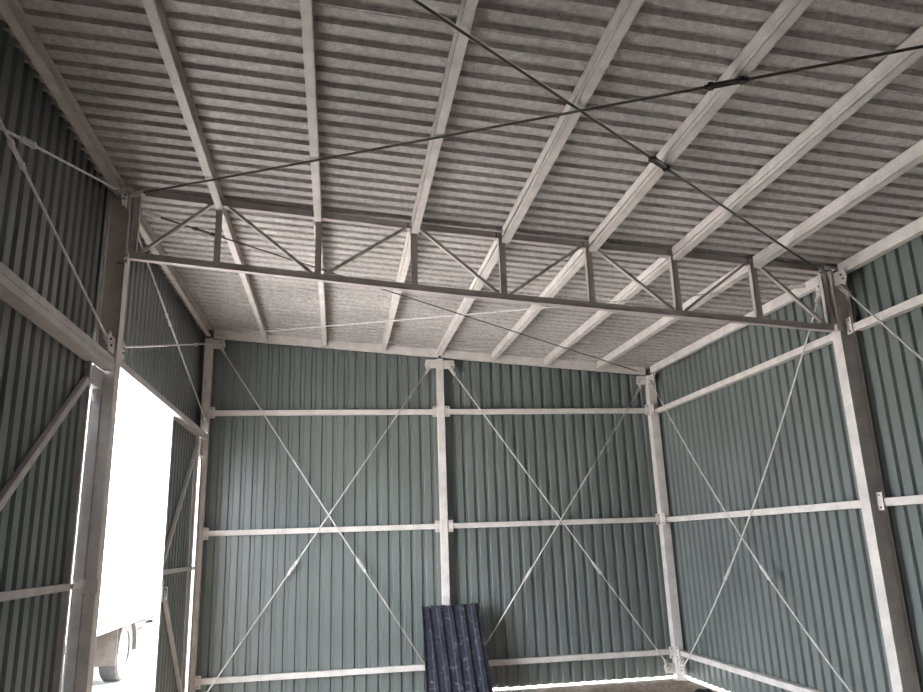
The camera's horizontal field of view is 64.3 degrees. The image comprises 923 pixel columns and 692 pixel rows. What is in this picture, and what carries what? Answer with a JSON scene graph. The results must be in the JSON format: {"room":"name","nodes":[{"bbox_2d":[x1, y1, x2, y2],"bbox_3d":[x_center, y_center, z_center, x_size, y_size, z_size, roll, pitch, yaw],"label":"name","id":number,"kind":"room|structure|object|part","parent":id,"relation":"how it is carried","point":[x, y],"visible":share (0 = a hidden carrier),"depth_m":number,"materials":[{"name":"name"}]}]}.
{"room":"warehouse interior","nodes":[
{"label":"warehouse interior","id":0,"kind":"room"},
{"bbox_2d":[0,20,200,423],"bbox_3d":[-2.159,0.081,2.123,0.094,4.626,14.785,1,-15,-10],"label":"wall","id":1,"kind":"structure","parent":0,"point":[76,203],"depth_m":4.95,"materials":[{"name":"metal"}]},
{"bbox_2d":[0,261,114,370],"bbox_3d":[-2.317,-0.358,3.532,0.194,0.100,3.790,1,-15,-10],"label":"header","id":2,"kind":"object","parent":1,"relation":"attached to","point":[12,287],"visible":0.92,"depth_m":4.19,"materials":[{"name":"metal"}]},
{"bbox_2d":[120,360,207,439],"bbox_3d":[-2.905,0.636,7.375,0.053,0.060,3.995,1,-15,-10],"label":"header","id":3,"kind":"object","parent":1,"relation":"attached to","point":[125,369],"visible":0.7,"depth_m":6.72,"materials":[{"name":"metal"}]},
{"bbox_2d":[61,623,729,691],"bbox_3d":[-3.176,7.096,18.532,120.000,0.200,120.000,1,-15,-10],"label":"ground","id":4,"kind":"structure","parent":0,"point":[136,679],"depth_m":10.88,"materials":[{"name":"white concrete"}]},
{"bbox_2d":[64,450,162,681],"bbox_3d":[-6.593,4.012,13.114,2.330,3.200,8.610,1,-15,-10],"label":"truck","id":5,"kind":"object","parent":4,"relation":"on","point":[127,594],"visible":0.39,"depth_m":11.23,"materials":[{"name":"metal"}]},
{"bbox_3d":[-6.382,4.429,11.833,2.330,0.080,6.320,1,-15,-10],"label":"skirt rail","id":6,"kind":"part","parent":5,"relation":"part of","materials":[{"name":"white metal"}]},
{"bbox_3d":[-5.640,4.766,12.498,0.240,0.240,1.100,1,-15,-10],"label":"air tank","id":7,"kind":"part","parent":5,"relation":"part of","materials":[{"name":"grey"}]},
{"bbox_2d":[195,330,673,691],"bbox_3d":[-0.276,2.046,9.688,6.340,4.634,0.028,1,-15,-10],"label":"wall","id":8,"kind":"structure","parent":0,"point":[327,614],"depth_m":9.61,"materials":[{"name":"metal"}]},
{"bbox_2d":[0,0,922,369],"bbox_3d":[0.893,-1.835,3.192,6.455,0.591,15.035,1,-15,-10],"label":"ceiling","id":9,"kind":"structure","parent":0,"point":[381,64],"depth_m":4.87,"materials":[{"name":"grey metal"}]},
{"bbox_2d":[142,209,643,373],"bbox_3d":[0.006,-0.345,8.110,6.943,0.459,0.052,12,-20,-41],"label":"rod","id":10,"kind":"object","parent":9,"relation":"attached to","point":[144,212],"visible":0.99,"depth_m":6.95,"materials":[{"name":"black metal"}]},
{"bbox_2d":[216,284,805,336],"bbox_3d":[0.011,-0.345,8.111,6.870,0.533,0.052,-8,-16,22],"label":"rod","id":11,"kind":"object","parent":9,"relation":"attached to","point":[796,286],"visible":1,"depth_m":7.93,"materials":[{"name":"grey metal"}]},
{"bbox_2d":[412,0,826,275],"bbox_3d":[0.668,-1.377,4.250,6.890,0.493,0.052,12,-20,-41],"label":"rod","id":12,"kind":"object","parent":9,"relation":"attached to","point":[653,159],"visible":1,"depth_m":4.44,"materials":[{"name":"black metal"}]},
{"bbox_2d":[493,678,719,691],"bbox_3d":[1.009,2.475,2.010,6.260,0.206,14.785,1,-15,-10],"label":"floor","id":13,"kind":"structure","parent":0,"point":[654,685],"depth_m":9.11,"materials":[{"name":"grey concrete"}]},
{"bbox_2d":[61,187,132,691],"bbox_3d":[-2.568,0.995,5.173,0.175,4.540,0.430,1,-15,-10],"label":"steel column","id":14,"kind":"structure","parent":13,"relation":"on","point":[114,282],"depth_m":5.27,"materials":[{"name":"grey metal"}]},
{"bbox_2d":[0,118,112,343],"bbox_3d":[-2.275,-1.000,3.730,0.030,1.104,3.687,1,-15,-10],"label":"rod","id":15,"kind":"object","parent":14,"relation":"attached to","point":[10,141],"visible":0.96,"depth_m":4.12,"materials":[{"name":"grey metal"}]},
{"bbox_2d":[0,126,121,194],"bbox_3d":[-2.279,-1.076,3.697,0.030,1.234,3.687,1,-15,-10],"label":"rod","id":16,"kind":"object","parent":14,"relation":"attached to","point":[22,139],"visible":1,"depth_m":4.19,"materials":[{"name":"grey metal"}]},
{"bbox_2d":[0,0,124,195],"bbox_3d":[-2.278,-1.795,3.531,0.066,0.108,4.530,1,-15,-10],"label":"beam","id":17,"kind":"structure","parent":14,"relation":"attached to","point":[12,11],"depth_m":4.38,"materials":[{"name":"grey metal"}]},
{"bbox_2d":[63,365,103,691],"bbox_3d":[-2.565,1.648,4.838,0.061,3.075,0.249,1,-15,-10],"label":"gate post","id":18,"kind":"object","parent":14,"relation":"attached to","point":[97,379],"visible":0.97,"depth_m":5.04,"materials":[{"name":"metal"}]},
{"bbox_2d":[0,294,92,691],"bbox_3d":[-2.406,1.345,3.983,0.092,3.040,1.962,1,-15,-10],"label":"gate leaf","id":19,"kind":"object","parent":18,"relation":"attached to","point":[45,383],"visible":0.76,"depth_m":4.28,"materials":[{"name":"metal"}]},
{"bbox_3d":[-2.386,1.321,3.886,0.040,0.045,1.678,1,-15,-10],"label":"rail","id":20,"kind":"part","parent":19,"relation":"part of","materials":[{"name":"metal"}]},
{"bbox_3d":[-2.615,0.229,5.216,0.061,0.135,0.249,1,-15,-10],"label":"corner plate","id":21,"kind":"part","parent":18,"relation":"part of","materials":[{"name":"metal"}]},
{"bbox_3d":[-2.539,-0.030,5.316,0.008,0.152,0.160,1,-15,-10],"label":"gusset plate","id":22,"kind":"part","parent":14,"relation":"part of","materials":[{"name":"grey metal"}]},
{"bbox_3d":[-2.570,-0.668,5.559,0.080,0.070,0.070,1,-15,-10],"label":"truss seat","id":23,"kind":"part","parent":14,"relation":"part of","materials":[{"name":"grey metal"}]},
{"bbox_3d":[-2.583,0.020,5.579,0.008,0.152,0.160,1,-15,-10],"label":"gusset plate","id":24,"kind":"part","parent":14,"relation":"part of","materials":[{"name":"grey metal"}]},
{"bbox_3d":[-2.578,-1.120,5.607,0.008,0.152,0.160,1,-15,-10],"label":"gusset plate","id":25,"kind":"part","parent":14,"relation":"part of","materials":[{"name":"grey metal"}]},
{"bbox_2d":[122,342,211,349],"bbox_3d":[-2.925,-0.009,7.545,0.030,1.129,3.916,1,-15,-10],"label":"rod","id":26,"kind":"object","parent":14,"relation":"attached to","point":[208,343],"visible":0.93,"depth_m":7.04,"materials":[{"name":"grey metal"}]},
{"bbox_3d":[-2.925,-0.009,7.545,0.017,1.091,3.855,1,-15,-10],"label":"rod","id":27,"kind":"part","parent":26,"relation":"part of","materials":[{"name":"grey metal"}]},
{"bbox_2d":[139,237,206,421],"bbox_3d":[-2.934,-0.058,7.546,0.030,1.074,3.936,1,-15,-10],"label":"rod","id":28,"kind":"object","parent":14,"relation":"attached to","point":[141,245],"visible":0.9,"depth_m":7.31,"materials":[{"name":"grey metal"}]},
{"bbox_2d":[139,212,210,335],"bbox_3d":[-2.991,-0.674,7.721,0.066,0.148,3.980,1,-15,-10],"label":"beam","id":29,"kind":"structure","parent":14,"relation":"attached to","point":[145,230],"depth_m":7.60,"materials":[{"name":"grey metal"}]},
{"bbox_2d":[128,45,922,197],"bbox_3d":[0.646,-1.367,4.291,6.858,0.498,0.052,-8,-16,21],"label":"rod","id":30,"kind":"object","parent":14,"relation":"attached to","point":[741,80],"visible":1,"depth_m":4.25,"materials":[{"name":"black metal"}]},
{"bbox_2d":[185,438,203,691],"bbox_3d":[-3.231,2.680,8.753,0.095,3.145,0.175,1,-15,-10],"label":"gate post","id":31,"kind":"object","parent":13,"relation":"on","point":[199,473],"visible":0.44,"depth_m":8.77,"materials":[{"name":"metal"}]},
{"bbox_2d":[148,413,199,691],"bbox_3d":[-3.072,2.400,7.987,0.124,3.110,1.610,1,-15,-10],"label":"gate leaf","id":32,"kind":"object","parent":31,"relation":"attached to","point":[169,641],"visible":0.9,"depth_m":7.92,"materials":[{"name":"metal"}]},
{"bbox_3d":[-3.077,2.426,7.940,0.040,0.045,1.455,1,-15,-10],"label":"rail","id":33,"kind":"part","parent":32,"relation":"part of","materials":[{"name":"metal"}]},
{"bbox_3d":[-3.281,1.260,9.132,0.095,0.205,0.175,1,-15,-10],"label":"corner plate","id":34,"kind":"part","parent":31,"relation":"part of","materials":[{"name":"metal"}]},
{"bbox_2d":[189,338,225,691],"bbox_3d":[-3.179,2.076,9.068,0.310,4.500,0.155,1,-15,-10],"label":"steel column","id":35,"kind":"structure","parent":13,"relation":"on","point":[203,533],"depth_m":9.12,"materials":[{"name":"grey metal"}]},
{"bbox_3d":[-3.177,-0.006,9.624,0.160,0.152,0.008,1,-15,-10],"label":"gusset plate","id":36,"kind":"part","parent":35,"relation":"part of","materials":[{"name":"grey metal"}]},
{"bbox_2d":[206,364,432,691],"bbox_3d":[-1.723,2.202,9.269,2.830,4.068,0.030,1,-15,-10],"label":"rod","id":37,"kind":"object","parent":35,"relation":"attached to","point":[429,367],"visible":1,"depth_m":9.18,"materials":[{"name":"grey metal"}]},
{"bbox_2d":[422,604,456,691],"bbox_3d":[-0.103,3.673,8.841,0.700,1.031,0.395,1,-15,-10],"label":"metal sheet","id":38,"kind":"object","parent":13,"relation":"on","point":[430,669],"visible":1,"depth_m":8.79,"materials":[{"name":"metal"}]},
{"bbox_2d":[425,358,454,604],"bbox_3d":[-0.229,2.226,9.530,0.415,4.245,0.155,1,-15,-10],"label":"steel column","id":39,"kind":"structure","parent":13,"relation":"on","point":[440,411],"depth_m":9.65,"materials":[{"name":"grey metal"}]},
{"bbox_2d":[201,664,424,684],"bbox_3d":[-1.672,3.957,8.858,2.930,0.065,0.064,1,-15,-10],"label":"wall rail","id":40,"kind":"object","parent":39,"relation":"attached to","point":[420,667],"visible":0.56,"depth_m":8.81,"materials":[{"name":"grey metal"}]},
{"bbox_2d":[209,524,434,535],"bbox_3d":[-1.730,2.330,9.293,2.930,0.065,0.064,1,-15,-10],"label":"wall rail","id":41,"kind":"object","parent":39,"relation":"attached to","point":[415,526],"visible":1,"depth_m":9.26,"materials":[{"name":"grey metal"}]},
{"bbox_2d":[219,346,424,664],"bbox_3d":[-1.714,2.086,9.281,2.810,4.298,0.030,1,-15,-10],"label":"rod","id":42,"kind":"object","parent":39,"relation":"attached to","point":[221,348],"visible":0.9,"depth_m":9.28,"materials":[{"name":"grey metal"}]},
{"bbox_2d":[215,409,431,415],"bbox_3d":[-1.782,0.879,9.679,2.930,0.066,0.064,1,-15,-10],"label":"wall rail","id":43,"kind":"object","parent":39,"relation":"attached to","point":[384,411],"visible":1,"depth_m":9.64,"materials":[{"name":"grey metal"}]},
{"bbox_2d":[214,330,438,357],"bbox_3d":[-1.788,-0.025,9.882,2.975,0.353,0.058,1,-15,-10],"label":"beam","id":44,"kind":"structure","parent":39,"relation":"on","point":[249,337],"depth_m":9.85,"materials":[{"name":"grey metal"}]},
{"bbox_3d":[-0.422,0.260,10.021,0.160,0.152,0.008,1,-15,-10],"label":"gusset plate","id":45,"kind":"part","parent":39,"relation":"part of","materials":[{"name":"grey metal"}]},
{"bbox_3d":[-0.170,0.272,10.061,0.160,0.152,0.008,1,-15,-10],"label":"gusset plate","id":46,"kind":"part","parent":39,"relation":"part of","materials":[{"name":"grey metal"}]},
{"bbox_2d":[450,408,644,414],"bbox_3d":[1.203,0.907,10.181,2.906,0.066,0.064,1,-15,-10],"label":"wall rail","id":47,"kind":"object","parent":39,"relation":"attached to","point":[573,410],"visible":0.82,"depth_m":10.16,"materials":[{"name":"grey metal"}]},
{"bbox_2d":[453,517,655,527],"bbox_3d":[1.255,2.358,9.794,2.906,0.065,0.064,1,-15,-10],"label":"wall rail","id":48,"kind":"object","parent":39,"relation":"attached to","point":[638,519],"visible":0.8,"depth_m":9.76,"materials":[{"name":"grey metal"}]},
{"bbox_2d":[486,385,641,644],"bbox_3d":[1.266,2.389,9.727,2.781,3.818,0.030,1,-15,-10],"label":"rod","id":49,"kind":"object","parent":39,"relation":"attached to","point":[639,388],"visible":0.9,"depth_m":9.77,"materials":[{"name":"grey metal"}]},
{"bbox_2d":[488,649,668,665],"bbox_3d":[1.313,3.985,9.360,2.906,0.065,0.064,1,-15,-10],"label":"wall rail","id":50,"kind":"object","parent":39,"relation":"attached to","point":[577,657],"visible":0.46,"depth_m":9.36,"materials":[{"name":"grey metal"}]},
{"bbox_2d":[428,603,492,691],"bbox_3d":[-0.016,3.652,8.802,0.710,1.042,0.403,1,-15,-10],"label":"metal sheet","id":51,"kind":"object","parent":13,"relation":"on","point":[458,639],"visible":1,"depth_m":8.81,"materials":[{"name":"metal"}]},
{"bbox_2d":[636,374,688,680],"bbox_3d":[2.738,2.360,9.972,0.273,4.010,0.283,-13,-18,35],"label":"steel column","id":52,"kind":"structure","parent":13,"relation":"on","point":[671,592],"depth_m":9.91,"materials":[{"name":"grey metal"}]},
{"bbox_2d":[440,350,645,374],"bbox_3d":[1.171,0.234,10.316,2.950,0.351,0.058,1,-15,-10],"label":"beam","id":53,"kind":"structure","parent":52,"relation":"attached to","point":[447,354],"depth_m":10.27,"materials":[{"name":"grey metal"}]},
{"bbox_2d":[448,366,672,669],"bbox_3d":[1.268,2.229,9.750,2.811,4.018,0.030,1,-15,-10],"label":"rod","id":54,"kind":"object","parent":52,"relation":"attached to","point":[450,368],"visible":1,"depth_m":9.72,"materials":[{"name":"grey metal"}]},
{"bbox_3d":[2.561,0.507,10.450,0.160,0.152,0.008,1,-15,-10],"label":"gusset plate","id":55,"kind":"part","parent":52,"relation":"part of","materials":[{"name":"grey metal"}]},
{"bbox_3d":[2.691,4.145,9.479,0.160,0.152,0.008,1,-15,-10],"label":"gusset plate","id":56,"kind":"part","parent":52,"relation":"part of","materials":[{"name":"grey metal"}]},
{"bbox_3d":[2.817,4.294,9.474,0.170,0.014,0.175,1,-15,-10],"label":"plate","id":57,"kind":"part","parent":52,"relation":"part of","materials":[{"name":"grey metal"}]},
{"bbox_3d":[2.812,4.117,9.388,0.008,0.152,0.160,1,-15,-10],"label":"gusset plate","id":58,"kind":"part","parent":52,"relation":"part of","materials":[{"name":"grey metal"}]},
{"bbox_2d":[655,334,832,413],"bbox_3d":[3.078,0.409,8.441,0.084,0.062,3.955,1,-15,-10],"label":"wall rail","id":59,"kind":"object","parent":52,"relation":"attached to","point":[824,341],"visible":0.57,"depth_m":7.91,"materials":[{"name":"grey metal"}]},
{"bbox_2d":[678,287,820,672],"bbox_3d":[3.056,1.822,8.065,0.030,3.863,3.871,1,-15,-10],"label":"rod","id":60,"kind":"object","parent":52,"relation":"attached to","point":[818,298],"visible":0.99,"depth_m":7.63,"materials":[{"name":"grey metal"}]},
{"bbox_2d":[649,379,851,691],"bbox_3d":[3.037,1.831,8.058,0.030,3.843,3.834,1,-15,-10],"label":"rod","id":61,"kind":"object","parent":52,"relation":"attached to","point":[650,381],"visible":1,"depth_m":7.65,"materials":[{"name":"grey metal"}]},
{"bbox_2d":[680,650,823,691],"bbox_3d":[3.186,3.466,7.625,0.084,0.065,3.955,1,-15,-10],"label":"wall rail","id":62,"kind":"object","parent":52,"relation":"attached to","point":[794,687],"visible":1,"depth_m":7.91,"materials":[{"name":"grey metal"}]},
{"bbox_2d":[666,500,860,521],"bbox_3d":[3.128,1.839,8.059,0.084,0.065,3.955,1,-15,-10],"label":"wall rail","id":63,"kind":"object","parent":52,"relation":"attached to","point":[856,504],"visible":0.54,"depth_m":7.45,"materials":[{"name":"grey metal"}]},
{"bbox_2d":[694,689,712,691],"bbox_3d":[2.781,3.986,8.420,0.252,0.102,0.168,1,-15,-10],"label":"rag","id":64,"kind":"object","parent":13,"relation":"on","point":[696,690],"visible":1,"depth_m":8.39,"materials":[{"name":"black fabric"}]},
{"bbox_2d":[815,268,920,691],"bbox_3d":[3.416,1.291,6.112,0.185,4.040,0.434,1,-15,-10],"label":"steel column","id":65,"kind":"structure","parent":13,"relation":"on","point":[882,553],"depth_m":6.10,"materials":[{"name":"grey metal"}]},
{"bbox_2d":[129,188,834,331],"bbox_3d":[0.360,-0.679,6.125,5.905,1.087,0.068,1,-15,-10],"label":"roof truss","id":66,"kind":"object","parent":65,"relation":"on","point":[677,311],"visible":0.86,"depth_m":6.06,"materials":[{"name":"silver metal"}]},
{"bbox_3d":[-2.536,-0.945,5.707,0.050,0.484,0.052,1,-15,-10],"label":"post","id":67,"kind":"part","parent":66,"relation":"part of","materials":[{"name":"grey metal"}]},
{"bbox_2d":[142,0,223,209],"bbox_3d":[-1.517,-1.776,3.464,0.064,0.113,4.965,1,-15,-10],"label":"beam","id":68,"kind":"structure","parent":66,"relation":"attached to","point":[154,9],"depth_m":4.36,"materials":[{"name":"grey metal"}]},
{"bbox_2d":[222,209,268,340],"bbox_3d":[-2.266,-0.612,7.812,0.064,0.153,4.018,1,-15,-10],"label":"beam","id":69,"kind":"structure","parent":66,"relation":"attached to","point":[227,227],"depth_m":7.26,"materials":[{"name":"grey metal"}]},
{"bbox_2d":[300,0,321,221],"bbox_3d":[-0.761,-1.704,3.573,0.064,0.124,4.965,1,-15,-10],"label":"beam","id":70,"kind":"structure","parent":66,"relation":"attached to","point":[306,6],"depth_m":4.30,"materials":[{"name":"grey metal"}]},
{"bbox_2d":[313,220,326,345],"bbox_3d":[-1.510,-0.539,7.922,0.064,0.165,4.018,1,-15,-10],"label":"beam","id":71,"kind":"structure","parent":66,"relation":"attached to","point":[321,287],"depth_m":8.06,"materials":[{"name":"grey metal"}]},
{"bbox_2d":[381,231,410,350],"bbox_3d":[-0.733,-0.467,8.034,0.064,0.174,4.018,1,-15,-10],"label":"beam","id":72,"kind":"structure","parent":66,"relation":"attached to","point":[406,255],"depth_m":7.52,"materials":[{"name":"grey metal"}]},
{"bbox_2d":[411,0,478,233],"bbox_3d":[0.016,-1.631,3.686,0.064,0.134,4.965,1,-15,-10],"label":"beam","id":73,"kind":"structure","parent":66,"relation":"attached to","point":[467,10],"depth_m":4.31,"materials":[{"name":"grey metal"}]},
{"bbox_2d":[437,240,505,355],"bbox_3d":[0.019,-0.402,8.144,0.064,0.172,4.018,1,-15,-10],"label":"beam","id":74,"kind":"structure","parent":66,"relation":"attached to","point":[491,258],"depth_m":7.61,"materials":[{"name":"grey metal"}]},
{"bbox_2d":[491,249,584,359],"bbox_3d":[0.765,-0.340,8.255,0.064,0.165,4.018,1,-15,-10],"label":"beam","id":75,"kind":"structure","parent":66,"relation":"attached to","point":[575,263],"depth_m":7.49,"materials":[{"name":"grey metal"}]},
{"bbox_2d":[502,0,644,243],"bbox_3d":[0.767,-1.566,3.796,0.064,0.132,4.965,1,-15,-10],"label":"beam","id":76,"kind":"structure","parent":66,"relation":"attached to","point":[626,11],"depth_m":4.28,"materials":[{"name":"grey metal"}]},
{"bbox_2d":[544,258,669,364],"bbox_3d":[1.512,-0.279,8.365,0.064,0.155,4.018,1,-15,-10],"label":"beam","id":77,"kind":"structure","parent":66,"relation":"attached to","point":[597,318],"depth_m":7.87,"materials":[{"name":"grey metal"}]},
{"bbox_2d":[596,266,748,368],"bbox_3d":[2.258,-0.217,8.476,0.064,0.147,4.018,1,-15,-10],"label":"beam","id":78,"kind":"structure","parent":66,"relation":"attached to","point":[664,322],"depth_m":8.20,"materials":[{"name":"grey metal"}]},
{"bbox_2d":[588,0,813,251],"bbox_3d":[1.514,-1.504,3.906,0.064,0.124,4.965,1,-15,-10],"label":"roof purlin","id":79,"kind":"structure","parent":66,"relation":"attached to","point":[787,13],"depth_m":4.31,"materials":[{"name":"grey metal"}]},
{"bbox_2d":[672,25,922,259],"bbox_3d":[2.260,-1.444,4.017,0.064,0.114,4.965,1,-15,-10],"label":"roof purlin","id":80,"kind":"structure","parent":66,"relation":"attached to","point":[892,66],"depth_m":4.52,"materials":[{"name":"grey metal"}]},
{"bbox_3d":[3.254,-0.419,6.550,0.050,0.505,0.052,1,-15,-10],"label":"post","id":81,"kind":"part","parent":66,"relation":"part of","materials":[{"name":"grey metal"}]},
{"bbox_2d":[752,139,922,267],"bbox_3d":[3.007,-1.382,4.127,0.064,0.107,4.965,1,-15,-10],"label":"roof purlin","id":82,"kind":"structure","parent":66,"relation":"attached to","point":[911,157],"depth_m":5.31,"materials":[{"name":"grey metal"}]},
{"bbox_2d":[650,271,831,372],"bbox_3d":[3.042,-0.149,8.587,0.070,0.150,3.955,1,-15,-10],"label":"beam","id":83,"kind":"structure","parent":65,"relation":"attached to","point":[785,299],"depth_m":8.39,"materials":[{"name":"grey metal"}]},
{"bbox_3d":[3.300,-0.522,6.731,0.008,0.152,0.160,1,-15,-10],"label":"gusset plate","id":84,"kind":"part","parent":65,"relation":"part of","materials":[{"name":"grey metal"}]},
{"bbox_3d":[3.309,-0.157,6.452,0.060,0.060,0.070,1,-15,-10],"label":"truss seat","id":85,"kind":"part","parent":65,"relation":"part of","materials":[{"name":"grey metal"}]},
{"bbox_3d":[3.345,-0.593,6.470,0.008,0.152,0.160,1,-15,-10],"label":"gusset plate","id":86,"kind":"part","parent":65,"relation":"part of","materials":[{"name":"grey metal"}]},
{"bbox_2d":[838,216,922,273],"bbox_3d":[3.752,-1.266,4.399,0.076,0.103,4.500,1,-15,-10],"label":"beam","id":87,"kind":"structure","parent":65,"relation":"attached to","point":[911,231],"depth_m":6.00,"materials":[{"name":"grey metal"}]},
{"bbox_2d":[838,285,922,360],"bbox_3d":[3.660,0.881,4.396,0.030,3.816,3.304,1,-15,-10],"label":"rod","id":88,"kind":"object","parent":65,"relation":"attached to","point":[842,288],"visible":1,"depth_m":6.02,"materials":[{"name":"grey metal"}]},
{"bbox_2d":[853,294,922,330],"bbox_3d":[3.735,-0.643,4.599,0.079,0.066,3.710,1,-15,-10],"label":"wall rail","id":89,"kind":"object","parent":65,"relation":"attached to","point":[916,302],"visible":1,"depth_m":5.94,"materials":[{"name":"grey metal"}]},
{"bbox_2d":[884,495,922,505],"bbox_3d":[3.786,0.790,4.216,0.079,0.065,3.710,1,-15,-10],"label":"wall rail","id":90,"kind":"object","parent":65,"relation":"attached to","point":[915,499],"visible":1,"depth_m":5.77,"materials":[{"name":"grey metal"}]},
{"bbox_2d":[654,234,922,691],"bbox_3d":[4.054,0.397,3.096,0.028,4.126,14.785,1,-15,-10],"label":"wall","id":91,"kind":"structure","parent":0,"point":[819,562],"depth_m":7.33,"materials":[{"name":"metal"}]}
]}

